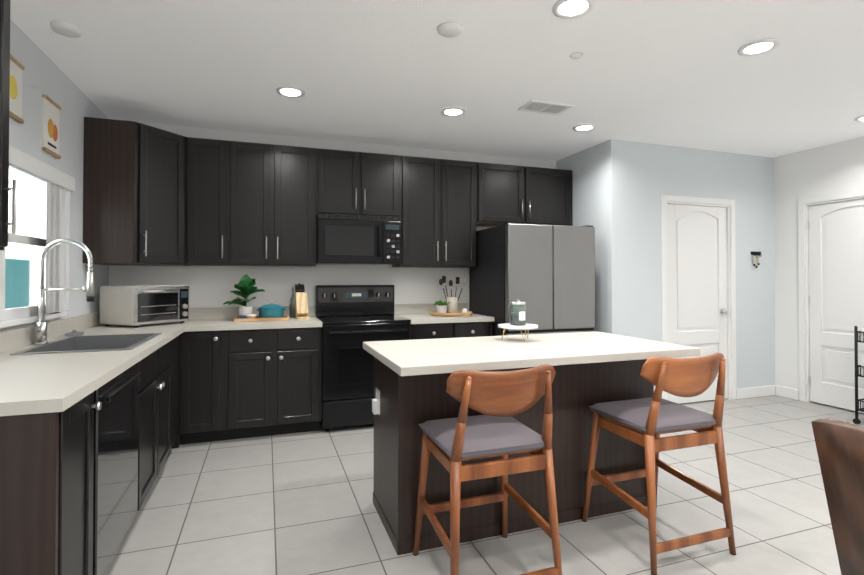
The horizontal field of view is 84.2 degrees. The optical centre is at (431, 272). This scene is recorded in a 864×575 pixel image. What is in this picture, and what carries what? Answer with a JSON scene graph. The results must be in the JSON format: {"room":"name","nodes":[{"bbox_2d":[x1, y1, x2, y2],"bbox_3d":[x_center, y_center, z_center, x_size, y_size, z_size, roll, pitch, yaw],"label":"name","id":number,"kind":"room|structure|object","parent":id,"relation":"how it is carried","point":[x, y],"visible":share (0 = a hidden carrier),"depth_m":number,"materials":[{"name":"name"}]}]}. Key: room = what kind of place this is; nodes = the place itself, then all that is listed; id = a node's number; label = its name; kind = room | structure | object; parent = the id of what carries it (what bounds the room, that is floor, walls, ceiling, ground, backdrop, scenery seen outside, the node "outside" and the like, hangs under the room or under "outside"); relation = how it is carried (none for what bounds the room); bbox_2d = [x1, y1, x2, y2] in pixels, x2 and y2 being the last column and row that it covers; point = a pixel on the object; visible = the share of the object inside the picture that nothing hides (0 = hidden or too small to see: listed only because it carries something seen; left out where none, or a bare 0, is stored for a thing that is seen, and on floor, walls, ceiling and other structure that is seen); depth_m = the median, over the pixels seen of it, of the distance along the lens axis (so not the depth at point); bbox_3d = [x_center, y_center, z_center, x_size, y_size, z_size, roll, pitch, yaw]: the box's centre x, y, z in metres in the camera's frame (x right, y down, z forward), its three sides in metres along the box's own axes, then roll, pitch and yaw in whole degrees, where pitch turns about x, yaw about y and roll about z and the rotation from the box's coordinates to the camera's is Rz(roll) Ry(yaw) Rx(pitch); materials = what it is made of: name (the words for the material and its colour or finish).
{"room":"kitchen","nodes":[
{"label":"kitchen","id":0,"kind":"room"},
{"bbox_2d":[0,19,108,331],"bbox_3d":[-1.497,-0.013,0.375,0.100,2.610,7.840,0,-1,-19],"label":"wall","id":1,"kind":"structure","parent":0,"point":[43,73],"depth_m":3.10,"materials":[{"name":"white paint"}]},
{"bbox_2d":[0,0,15,249],"bbox_3d":[-1.661,-0.611,1.515,0.328,1.050,0.510,0,-1,-19],"label":"upper cabinet","id":2,"kind":"object","parent":1,"relation":"attached to","point":[4,4],"depth_m":1.76,"materials":[{"name":"black wood"}]},
{"bbox_2d":[0,166,66,328],"bbox_3d":[-2.185,-0.171,2.456,0.110,0.890,1.280,0,-1,-19],"label":"window","id":3,"kind":"structure","parent":1,"relation":"in","point":[20,253],"depth_m":2.69,"materials":[{"name":"white"}]},
{"bbox_2d":[9,144,74,313],"bbox_3d":[-2.138,-0.196,2.499,0.037,0.862,1.350,0,-1,-19],"label":"sheer curtain","id":4,"kind":"object","parent":3,"relation":"hanging from","point":[60,186],"visible":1,"depth_m":2.85,"materials":[{"name":"white fabric"}]},
{"bbox_2d":[9,54,60,158],"bbox_3d":[-2.226,-0.906,2.675,0.020,0.381,0.693,0,-1,-19],"label":"wall art","id":5,"kind":"object","parent":1,"relation":"attached to","point":[51,108],"visible":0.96,"depth_m":2.80,"materials":[{"name":"white paper"}]},
{"bbox_2d":[109,123,555,316],"bbox_3d":[-0.614,0.035,4.776,4.450,2.610,0.100,0,-1,-19],"label":"wall","id":6,"kind":"structure","parent":0,"point":[211,286],"depth_m":4.51,"materials":[{"name":"white paint"}]},
{"bbox_2d":[83,117,195,265],"bbox_3d":[-2.271,-0.586,3.827,0.688,1.050,0.618,0,-1,-19],"label":"upper cabinet","id":7,"kind":"object","parent":6,"relation":"attached to","point":[107,153],"depth_m":3.48,"materials":[{"name":"black wood"}]},
{"bbox_2d":[132,121,191,265],"bbox_3d":[-2.072,-0.587,3.734,0.373,1.050,0.314,0,-1,-19],"label":"upper cabinet","id":8,"kind":"object","parent":6,"relation":"attached to","point":[153,196],"depth_m":3.70,"materials":[{"name":"black wood"}]},
{"bbox_2d":[196,138,239,265],"bbox_3d":[-1.893,-0.583,4.083,0.446,1.050,0.381,0,-1,-19],"label":"upper cabinet","id":9,"kind":"object","parent":6,"relation":"attached to","point":[217,161],"depth_m":3.98,"materials":[{"name":"black wood"}]},
{"bbox_2d":[240,142,327,266],"bbox_3d":[-1.417,-0.581,4.276,0.860,1.050,0.328,0,-1,-19],"label":"upper cabinet","id":10,"kind":"object","parent":6,"relation":"attached to","point":[283,189],"depth_m":4.14,"materials":[{"name":"black wood"}]},
{"bbox_2d":[328,149,403,219],"bbox_3d":[-0.712,-0.809,4.523,0.768,0.588,0.328,0,-1,-19],"label":"upper cabinet","id":11,"kind":"object","parent":6,"relation":"attached to","point":[359,183],"depth_m":4.39,"materials":[{"name":"black wood"}]},
{"bbox_2d":[316,214,401,264],"bbox_3d":[-0.693,-0.294,4.460,0.760,0.436,0.447,0,-1,-19],"label":"microwave","id":12,"kind":"object","parent":11,"relation":"attached to","point":[356,240],"visible":1,"depth_m":4.29,"materials":[{"name":"black metal"}]},
{"bbox_2d":[392,156,479,267],"bbox_3d":[-0.013,-0.575,4.762,0.847,1.050,0.328,0,-1,-19],"label":"upper cabinet","id":13,"kind":"object","parent":6,"relation":"attached to","point":[442,196],"depth_m":4.63,"materials":[{"name":"black wood"}]},
{"bbox_2d":[480,162,572,226],"bbox_3d":[0.926,-0.797,5.090,1.136,0.600,0.328,0,-1,-19],"label":"upper cabinet","id":14,"kind":"object","parent":6,"relation":"attached to","point":[508,193],"depth_m":4.94,"materials":[{"name":"black wood"}]},
{"bbox_2d":[10,0,863,160],"bbox_3d":[1.636,-1.346,1.474,6.730,0.080,7.840,0,-1,-19],"label":"ceiling","id":15,"kind":"structure","parent":0,"point":[676,73],"depth_m":3.04,"materials":[{"name":"white paint"}]},
{"bbox_2d":[50,20,81,37],"bbox_3d":[-1.930,-1.277,2.525,0.135,0.033,0.135,0,-1,-25],"label":"smoke detector","id":16,"kind":"object","parent":15,"relation":"attached to","point":[66,29],"depth_m":2.50,"materials":[{"name":"white plastic"}]},
{"bbox_2d":[276,86,304,97],"bbox_3d":[-1.004,-1.279,3.396,0.196,0.010,0.196,0,-1,-19],"label":"recessed light","id":17,"kind":"object","parent":15,"relation":"in","point":[286,91],"depth_m":3.38,"materials":[{"name":"white plastic"}]},
{"bbox_2d":[437,22,462,37],"bbox_3d":[0.097,-1.281,2.539,0.139,0.025,0.139,0,-1,-25],"label":"smoke detector","id":18,"kind":"object","parent":15,"relation":"attached to","point":[444,29],"depth_m":2.51,"materials":[{"name":"white plastic"}]},
{"bbox_2d":[441,107,465,116],"bbox_3d":[0.168,-1.274,3.802,0.196,0.010,0.196,0,-1,-19],"label":"recessed light","id":19,"kind":"object","parent":15,"relation":"in","point":[449,111],"depth_m":3.79,"materials":[{"name":"white plastic"}]},
{"bbox_2d":[518,100,572,114],"bbox_3d":[0.877,-1.275,3.709,0.360,0.012,0.210,0,-1,-19],"label":"ceiling vent","id":20,"kind":"object","parent":15,"relation":"in","point":[543,107],"visible":1,"depth_m":3.69,"materials":[{"name":"white plastic"}]},
{"bbox_2d":[552,0,594,18],"bbox_3d":[0.688,-1.290,2.331,0.196,0.010,0.196,0,-1,-19],"label":"recessed light","id":21,"kind":"object","parent":15,"relation":"in","point":[567,9],"depth_m":2.34,"materials":[{"name":"white"}]},
{"bbox_2d":[570,52,582,58],"bbox_3d":[0.859,-1.285,2.845,0.080,0.011,0.080,0,-1,-25],"label":"smoke detector","id":22,"kind":"object","parent":15,"relation":"attached to","point":[577,55],"depth_m":2.83,"materials":[{"name":"white plastic"}]},
{"bbox_2d":[572,124,595,131],"bbox_3d":[1.340,-1.270,4.207,0.196,0.010,0.196,0,-1,-19],"label":"recessed light","id":23,"kind":"object","parent":15,"relation":"in","point":[582,127],"depth_m":4.19,"materials":[{"name":"white"}]},
{"bbox_2d":[738,38,779,55],"bbox_3d":[1.869,-1.286,2.740,0.196,0.010,0.196,0,-1,-19],"label":"recessed light","id":24,"kind":"object","parent":15,"relation":"in","point":[761,46],"depth_m":2.73,"materials":[{"name":"white plastic"}]},
{"bbox_2d":[854,115,863,121],"bbox_3d":[3.604,-1.273,3.934,0.196,0.010,0.196,0,-1,-19],"label":"recessed light","id":25,"kind":"object","parent":15,"relation":"in","point":[859,119],"depth_m":3.97,"materials":[{"name":"white"}]},
{"bbox_2d":[104,395,863,574],"bbox_3d":[1.636,1.344,1.445,6.730,0.080,7.840,0,-1,-19],"label":"floor","id":26,"kind":"structure","parent":0,"point":[300,503],"depth_m":2.56,"materials":[{"name":"tile"}]},
{"bbox_2d":[0,392,101,574],"bbox_3d":[-1.504,0.865,1.521,0.638,0.878,0.368,0,-1,-19],"label":"base cabinet","id":27,"kind":"object","parent":26,"relation":"on","point":[47,459],"depth_m":1.45,"materials":[{"name":"black wood"}]},
{"bbox_2d":[93,362,141,574],"bbox_3d":[-1.626,0.871,2.003,0.608,0.876,0.614,0,-1,-19],"label":"dishwasher","id":28,"kind":"object","parent":26,"relation":"on","point":[115,490],"visible":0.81,"depth_m":2.01,"materials":[{"name":"black metal"}]},
{"bbox_2d":[138,373,163,510],"bbox_3d":[-1.853,0.970,2.527,0.638,0.689,0.516,0,-1,-19],"label":"base cabinet","id":29,"kind":"object","parent":26,"relation":"on","point":[150,386],"depth_m":2.66,"materials":[{"name":"black wood"}]},
{"bbox_2d":[138,365,175,463],"bbox_3d":[-1.976,0.974,2.882,0.638,0.689,0.488,0,-1,-19],"label":"base cabinet","id":30,"kind":"object","parent":26,"relation":"on","point":[169,371],"depth_m":3.15,"materials":[{"name":"black wood"}]},
{"bbox_2d":[139,357,183,448],"bbox_3d":[-2.117,0.978,3.290,0.638,0.689,0.485,0,-1,-19],"label":"base cabinet","id":31,"kind":"object","parent":26,"relation":"on","point":[178,425],"depth_m":3.60,"materials":[{"name":"black wood"}]},
{"bbox_2d":[147,337,175,356],"bbox_3d":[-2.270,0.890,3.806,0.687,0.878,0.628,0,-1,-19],"label":"base cabinet","id":32,"kind":"object","parent":26,"relation":"on","point":[169,349],"depth_m":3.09,"materials":[{"name":"black wood"}]},
{"bbox_2d":[0,308,191,415],"bbox_3d":[-1.908,0.367,2.725,0.660,0.140,2.918,0,-1,-19],"label":"countertop","id":33,"kind":"structure","parent":32,"relation":"on","point":[43,383],"depth_m":2.02,"materials":[{"name":"stone"}]},
{"bbox_2d":[34,238,94,343],"bbox_3d":[-2.057,0.102,2.668,0.280,0.588,0.118,0,-1,-19],"label":"faucet","id":34,"kind":"object","parent":33,"relation":"on","point":[41,329],"visible":1,"depth_m":2.66,"materials":[{"name":"silver metal"}]},
{"bbox_2d":[65,330,83,335],"bbox_3d":[-2.275,0.383,3.043,0.100,0.033,0.100,0,-1,-19],"label":"strainer","id":35,"kind":"object","parent":33,"relation":"on","point":[74,333],"visible":0.96,"depth_m":3.02,"materials":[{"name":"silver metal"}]},
{"bbox_2d":[10,333,161,354],"bbox_3d":[-1.881,0.499,2.692,0.499,0.215,0.744,0,-1,-19],"label":"sink","id":36,"kind":"object","parent":33,"relation":"in","point":[92,343],"visible":0.25,"depth_m":2.95,"materials":[{"name":"silver metal"}]},
{"bbox_2d":[100,285,188,327],"bbox_3d":[-2.229,0.255,3.751,0.438,0.305,0.470,0,-1,23],"label":"toaster oven","id":37,"kind":"object","parent":33,"relation":"on","point":[135,306],"visible":1,"depth_m":3.58,"materials":[{"name":"silver"}]},
{"bbox_2d":[176,330,227,443],"bbox_3d":[-1.862,0.891,3.947,0.314,0.878,0.628,0,-1,-19],"label":"base cabinet","id":38,"kind":"object","parent":26,"relation":"on","point":[201,386],"depth_m":3.67,"materials":[{"name":"black wood"}]},
{"bbox_2d":[224,329,275,439],"bbox_3d":[-1.537,0.892,4.060,0.373,0.878,0.628,0,-1,-19],"label":"base cabinet","id":39,"kind":"object","parent":26,"relation":"on","point":[249,355],"depth_m":3.78,"materials":[{"name":"black wood"}]},
{"bbox_2d":[188,306,321,331],"bbox_3d":[-1.487,0.382,4.072,1.016,0.140,0.648,0,-1,-19],"label":"countertop","id":40,"kind":"structure","parent":39,"relation":"on","point":[200,319],"depth_m":4.00,"materials":[{"name":"stone"}]},
{"bbox_2d":[234,315,288,321],"bbox_3d":[-1.465,0.398,4.128,0.430,0.028,0.280,0,-1,-19],"label":"wood tray","id":41,"kind":"object","parent":40,"relation":"on","point":[258,319],"visible":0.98,"depth_m":4.00,"materials":[{"name":"brown wood"}]},
{"bbox_2d":[224,274,264,318],"bbox_3d":[-1.595,0.204,4.067,0.338,0.383,0.278,0,-1,-19],"label":"fiddle-leaf fig plant","id":42,"kind":"object","parent":41,"relation":"on","point":[245,285],"visible":0.96,"depth_m":4.07,"materials":[{"name":"green plant"}]},
{"bbox_2d":[246,314,256,317],"bbox_3d":[-1.517,0.375,4.020,0.086,0.040,0.086,0,-1,-19],"label":"bowl","id":43,"kind":"object","parent":41,"relation":"on","point":[251,315],"visible":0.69,"depth_m":3.99,"materials":[{"name":"beige ceramic"}]},
{"bbox_2d":[257,301,285,317],"bbox_3d":[-1.394,0.324,4.153,0.244,0.146,0.218,0,-1,-19],"label":"pot","id":44,"kind":"object","parent":41,"relation":"on","point":[270,310],"visible":0.96,"depth_m":4.07,"materials":[{"name":"teal ceramic"}]},
{"bbox_2d":[289,286,294,317],"bbox_3d":[-1.278,0.272,4.400,0.062,0.285,0.062,0,-1,-19],"label":"oil bottle","id":45,"kind":"object","parent":40,"relation":"on","point":[291,309],"visible":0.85,"depth_m":4.37,"materials":[{"name":"green glass"}]},
{"bbox_2d":[294,283,309,319],"bbox_3d":[-1.170,0.256,4.282,0.100,0.314,0.217,0,-1,-27],"label":"knife block","id":46,"kind":"object","parent":40,"relation":"on","point":[301,304],"visible":1,"depth_m":4.26,"materials":[{"name":"brown wood"}]},
{"bbox_2d":[276,327,321,434],"bbox_3d":[-1.186,0.894,4.181,0.371,0.878,0.628,0,-1,-19],"label":"base cabinet","id":47,"kind":"object","parent":26,"relation":"on","point":[298,350],"depth_m":3.90,"materials":[{"name":"black wood"}]},
{"bbox_2d":[315,285,410,431],"bbox_3d":[-0.636,0.727,4.329,0.754,1.214,0.693,0,-1,-19],"label":"range","id":48,"kind":"object","parent":26,"relation":"on","point":[348,373],"visible":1,"depth_m":4.04,"materials":[{"name":"black metal"}]},
{"bbox_2d":[410,322,463,339],"bbox_3d":[-0.067,0.898,4.569,0.468,0.878,0.628,0,-1,-19],"label":"base cabinet","id":49,"kind":"object","parent":26,"relation":"on","point":[432,330],"depth_m":4.28,"materials":[{"name":"black wood"}]},
{"bbox_2d":[394,303,493,323],"bbox_3d":[0.094,0.388,4.619,0.803,0.140,0.648,0,-1,-19],"label":"countertop","id":50,"kind":"structure","parent":49,"relation":"on","point":[417,313],"depth_m":4.51,"materials":[{"name":"stone"}]},
{"bbox_2d":[430,310,471,316],"bbox_3d":[0.186,0.401,4.679,0.416,0.034,0.416,0,-1,-19],"label":"round tray","id":51,"kind":"object","parent":50,"relation":"on","point":[446,314],"visible":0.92,"depth_m":4.50,"materials":[{"name":"brown wood"}]},
{"bbox_2d":[434,300,449,312],"bbox_3d":[0.092,0.337,4.627,0.168,0.135,0.196,0,-1,-19],"label":"herb plant","id":52,"kind":"object","parent":51,"relation":"on","point":[441,306],"visible":0.96,"depth_m":4.59,"materials":[{"name":"white ceramic"}]},
{"bbox_2d":[439,276,465,312],"bbox_3d":[0.205,0.221,4.748,0.278,0.370,0.136,0,-1,-19],"label":"utensil crock","id":53,"kind":"object","parent":51,"relation":"on","point":[452,306],"visible":0.88,"depth_m":4.71,"materials":[{"name":"white ceramic"}]},
{"bbox_2d":[464,321,491,336],"bbox_3d":[0.241,0.899,4.675,0.464,0.878,0.628,0,-1,-19],"label":"base cabinet","id":54,"kind":"object","parent":26,"relation":"on","point":[471,329],"depth_m":4.41,"materials":[{"name":"black wood"}]},
{"bbox_2d":[413,364,561,574],"bbox_3d":[0.222,0.844,2.079,0.490,0.935,0.509,0,-1,-19],"label":"stool","id":55,"kind":"object","parent":26,"relation":"on","point":[498,399],"visible":1,"depth_m":1.92,"materials":[{"name":"brown wood"}]},
{"bbox_2d":[373,359,653,554],"bbox_3d":[0.463,0.878,2.727,1.508,0.879,0.548,0,-1,-19],"label":"kitchen island","id":56,"kind":"object","parent":26,"relation":"on","point":[412,376],"depth_m":2.47,"materials":[{"name":"laminate"}]},
{"bbox_2d":[372,388,379,414],"bbox_3d":[-0.308,0.706,2.618,0.030,0.130,0.085,0,-1,-19],"label":"outlet","id":57,"kind":"object","parent":56,"relation":"attached to","point":[375,405],"visible":1,"depth_m":2.59,"materials":[{"name":"white plastic"}]},
{"bbox_2d":[363,331,699,378],"bbox_3d":[0.502,0.416,2.619,1.620,0.040,0.820,0,-1,-19],"label":"island countertop","id":58,"kind":"structure","parent":56,"relation":"on","point":[485,353],"depth_m":2.41,"materials":[{"name":"white stone"}]},
{"bbox_2d":[498,323,537,341],"bbox_3d":[0.503,0.353,2.800,0.230,0.089,0.230,0,-1,-19],"label":"candle stand","id":59,"kind":"object","parent":58,"relation":"on","point":[504,326],"visible":0.94,"depth_m":2.72,"materials":[{"name":"white stone"}]},
{"bbox_2d":[510,300,525,325],"bbox_3d":[0.504,0.234,2.800,0.092,0.147,0.094,0,-1,-19],"label":"candle jar","id":60,"kind":"object","parent":59,"relation":"on","point":[517,312],"visible":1,"depth_m":2.76,"materials":[{"name":"green glass"}]},
{"bbox_2d":[469,222,594,335],"bbox_3d":[0.972,0.449,4.776,0.930,1.782,0.850,0,-1,-19],"label":"refrigerator","id":61,"kind":"object","parent":26,"relation":"on","point":[545,274],"visible":0.52,"depth_m":4.40,"materials":[{"name":"grey metal"}]},
{"bbox_2d":[582,352,735,574],"bbox_3d":[1.105,0.848,2.385,0.490,0.935,0.509,0,-1,-19],"label":"stool","id":62,"kind":"object","parent":26,"relation":"on","point":[654,417],"visible":1,"depth_m":2.22,"materials":[{"name":"brown wood"}]},
{"bbox_2d":[811,417,863,574],"bbox_3d":[1.165,0.800,0.886,0.620,0.993,0.500,0,-1,-19],"label":"dining chair","id":63,"kind":"object","parent":26,"relation":"on","point":[840,446],"visible":1,"depth_m":1.00,"materials":[{"name":"brown wood"}]},
{"bbox_2d":[853,326,863,423],"bbox_3d":[3.950,0.902,4.104,0.364,0.859,0.389,0,-1,-19],"label":"utility cart","id":64,"kind":"object","parent":26,"relation":"on","point":[857,339],"visible":1,"depth_m":4.20,"materials":[{"name":"black metal"}]},
{"bbox_2d":[556,142,604,332],"bbox_3d":[1.592,0.038,5.053,0.100,2.610,0.820,0,-1,-19],"label":"wall","id":65,"kind":"structure","parent":0,"point":[586,166],"depth_m":4.80,"materials":[{"name":"white paint"}]},
{"bbox_2d":[604,139,774,389],"bbox_3d":[2.772,0.037,4.975,2.280,2.610,0.100,0,-1,-19],"label":"wall","id":66,"kind":"structure","parent":0,"point":[640,178],"depth_m":4.82,"materials":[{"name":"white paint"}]},
{"bbox_2d":[661,195,735,403],"bbox_3d":[2.734,0.285,4.931,0.984,2.112,0.151,0,-1,-19],"label":"door","id":67,"kind":"structure","parent":66,"relation":"attached to","point":[698,269],"depth_m":4.95,"materials":[{"name":"white wood"}]},
{"bbox_2d":[751,251,761,267],"bbox_3d":[3.504,-0.135,5.157,0.140,0.179,0.037,0,-1,-19],"label":"key rack","id":68,"kind":"object","parent":66,"relation":"attached to","point":[755,253],"visible":0.96,"depth_m":5.14,"materials":[{"name":"black"}]},
{"bbox_2d":[736,385,778,398],"bbox_3d":[3.496,1.289,5.149,0.589,0.110,0.019,0,-1,-19],"label":"baseboard","id":69,"kind":"structure","parent":66,"relation":"attached to","point":[762,391],"depth_m":5.14,"materials":[{"name":"white"}]},
{"bbox_2d":[774,137,863,391],"bbox_3d":[4.935,0.005,2.063,0.100,2.610,6.820,0,-1,-19],"label":"wall","id":70,"kind":"structure","parent":0,"point":[835,168],"depth_m":5.08,"materials":[{"name":"white paint"}]},
{"bbox_2d":[798,189,863,412],"bbox_3d":[4.046,0.281,4.546,0.151,2.112,1.024,0,-1,-19],"label":"door","id":71,"kind":"structure","parent":70,"relation":"attached to","point":[831,252],"depth_m":4.76,"materials":[{"name":"white wood"}]}
]}

